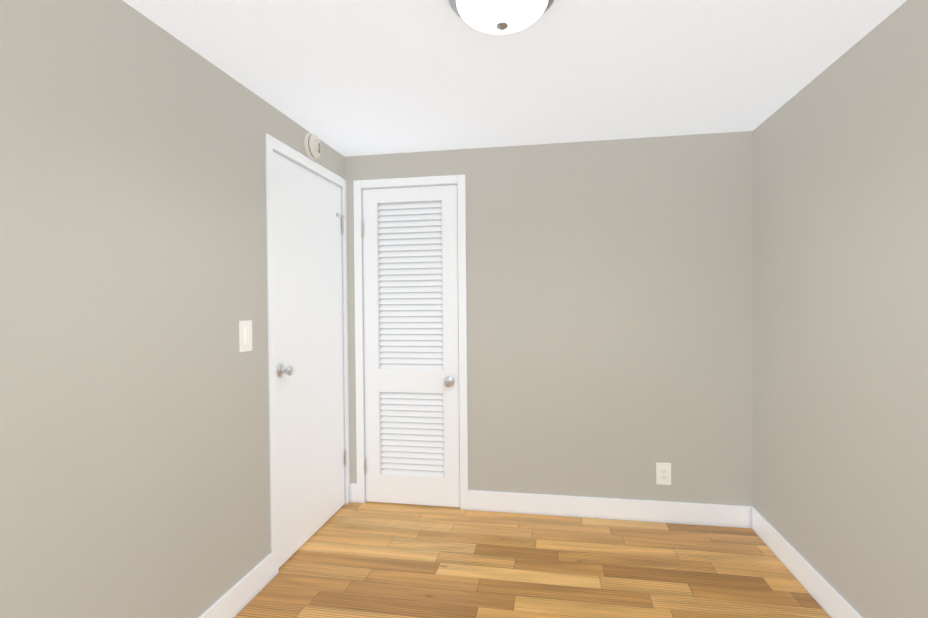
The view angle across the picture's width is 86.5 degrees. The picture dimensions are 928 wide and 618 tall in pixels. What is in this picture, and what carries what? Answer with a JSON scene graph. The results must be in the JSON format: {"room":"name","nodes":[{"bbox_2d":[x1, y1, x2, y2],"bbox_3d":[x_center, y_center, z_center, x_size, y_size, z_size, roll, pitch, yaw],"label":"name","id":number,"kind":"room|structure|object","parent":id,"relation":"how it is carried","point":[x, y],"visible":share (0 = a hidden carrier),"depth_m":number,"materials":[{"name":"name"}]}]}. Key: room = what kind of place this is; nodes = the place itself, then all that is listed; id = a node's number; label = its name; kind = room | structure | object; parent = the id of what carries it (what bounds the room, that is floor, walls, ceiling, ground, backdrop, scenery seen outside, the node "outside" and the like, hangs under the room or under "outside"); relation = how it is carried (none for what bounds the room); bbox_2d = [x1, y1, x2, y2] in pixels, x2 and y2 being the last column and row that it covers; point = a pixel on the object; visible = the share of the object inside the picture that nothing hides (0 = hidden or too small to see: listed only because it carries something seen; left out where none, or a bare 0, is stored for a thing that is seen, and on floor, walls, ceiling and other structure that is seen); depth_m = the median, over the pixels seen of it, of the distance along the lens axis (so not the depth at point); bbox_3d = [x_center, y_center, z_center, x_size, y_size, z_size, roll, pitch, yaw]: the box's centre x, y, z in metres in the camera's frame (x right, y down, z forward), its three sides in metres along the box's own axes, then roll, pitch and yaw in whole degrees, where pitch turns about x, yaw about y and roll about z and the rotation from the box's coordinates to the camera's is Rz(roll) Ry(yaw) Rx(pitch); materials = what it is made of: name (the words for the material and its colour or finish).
{"room":"empty bedroom","nodes":[
{"label":"empty bedroom","id":0,"kind":"room"},
{"bbox_2d":[0,0,344,617],"bbox_3d":[-1.143,0.163,1.411,0.120,2.250,3.680,0,1,10],"label":"wall","id":1,"kind":"structure","parent":0,"point":[134,446],"depth_m":1.55,"materials":[{"name":"paint"}]},
{"bbox_2d":[198,553,272,617],"bbox_3d":[-1.147,1.232,0.965,0.014,0.125,2.770,0,1,10],"label":"baseboard","id":2,"kind":"structure","parent":1,"relation":"attached to","point":[239,595],"depth_m":2.10,"materials":[{"name":"white wood"}]},
{"bbox_2d":[239,320,251,351],"bbox_3d":[-0.947,0.118,2.147,0.013,0.134,0.084,0,1,10],"label":"switch plate","id":3,"kind":"object","parent":1,"relation":"attached to","point":[245,334],"visible":1,"depth_m":2.14,"materials":[{"name":"white plastic"}]},
{"bbox_2d":[265,133,349,577],"bbox_3d":[-0.897,0.221,2.774,0.133,2.095,0.910,0,1,10],"label":"door frame","id":4,"kind":"structure","parent":1,"relation":"attached to","point":[271,143],"depth_m":2.35,"materials":[{"name":"white wood"}]},
{"bbox_2d":[273,151,345,567],"bbox_3d":[-0.830,0.246,2.773,0.098,2.027,0.821,0,1,10],"label":"door","id":5,"kind":"structure","parent":1,"relation":"in","point":[308,232],"depth_m":2.70,"materials":[{"name":"white wood"}]},
{"bbox_2d":[304,133,320,159],"bbox_3d":[-0.833,-0.903,2.736,0.045,0.142,0.142,0,1,10],"label":"smoke detector","id":6,"kind":"object","parent":1,"relation":"attached to","point":[312,145],"visible":0.98,"depth_m":2.70,"materials":[{"name":"beige plastic"}]},
{"bbox_2d":[123,0,906,156],"bbox_3d":[0.171,-1.035,1.543,2.679,0.120,4.670,0,1,10],"label":"ceiling","id":7,"kind":"structure","parent":0,"point":[345,78],"depth_m":1.97,"materials":[{"name":"paint"}]},
{"bbox_2d":[448,0,554,34],"bbox_3d":[0.115,-0.909,1.485,0.344,0.130,0.344,0,1,10],"label":"flush-mount light","id":8,"kind":"object","parent":7,"relation":"attached to","point":[499,17],"visible":1,"depth_m":1.46,"materials":[{"name":"white glass"}]},
{"bbox_2d":[234,501,829,617],"bbox_3d":[0.192,1.334,1.574,2.679,0.120,4.670,0,1,10],"label":"floor","id":9,"kind":"structure","parent":0,"point":[367,559],"depth_m":2.38,"materials":[{"name":"brown wood"}]},
{"bbox_2d":[344,131,752,505],"bbox_3d":[0.446,0.128,3.061,2.679,2.250,0.120,0,1,10],"label":"wall","id":10,"kind":"structure","parent":0,"point":[609,287],"depth_m":2.93,"materials":[{"name":"paint"}]},
{"bbox_2d":[349,483,356,502],"bbox_3d":[-0.726,1.199,3.214,0.065,0.125,0.014,0,1,10],"label":"baseboard","id":11,"kind":"structure","parent":10,"relation":"attached to","point":[352,492],"depth_m":3.21,"materials":[{"name":"white wood"}]},
{"bbox_2d":[361,185,459,506],"bbox_3d":[-0.347,0.239,3.129,0.629,2.024,0.098,0,1,10],"label":"louvered door","id":12,"kind":"structure","parent":10,"relation":"in","point":[409,235],"depth_m":3.15,"materials":[{"name":"white wood"}]},
{"bbox_2d":[353,175,467,509],"bbox_3d":[-0.332,0.213,3.192,0.732,2.089,0.133,0,1,10],"label":"door frame","id":13,"kind":"structure","parent":10,"relation":"attached to","point":[459,180],"depth_m":3.12,"materials":[{"name":"white wood"}]},
{"bbox_2d":[468,490,752,528],"bbox_3d":[0.835,1.188,2.940,1.644,0.125,0.014,0,1,10],"label":"baseboard","id":14,"kind":"structure","parent":10,"relation":"attached to","point":[722,515],"depth_m":2.92,"materials":[{"name":"white wood"}]},
{"bbox_2d":[656,462,670,484],"bbox_3d":[1.167,0.963,2.880,0.081,0.127,0.009,0,1,10],"label":"electrical outlet plate","id":15,"kind":"object","parent":10,"relation":"attached to","point":[663,473],"visible":1,"depth_m":2.88,"materials":[{"name":"white plastic"}]},
{"bbox_2d":[753,0,927,617],"bbox_3d":[1.377,0.147,0.968,0.120,2.250,3.920,0,1,10],"label":"wall","id":16,"kind":"structure","parent":0,"point":[840,325],"depth_m":1.88,"materials":[{"name":"paint"}]},
{"bbox_2d":[752,507,862,617],"bbox_3d":[1.319,1.210,0.987,0.014,0.125,3.666,0,1,10],"label":"baseboard","id":17,"kind":"structure","parent":16,"relation":"attached to","point":[827,596],"depth_m":2.22,"materials":[{"name":"white wood"}]}
]}

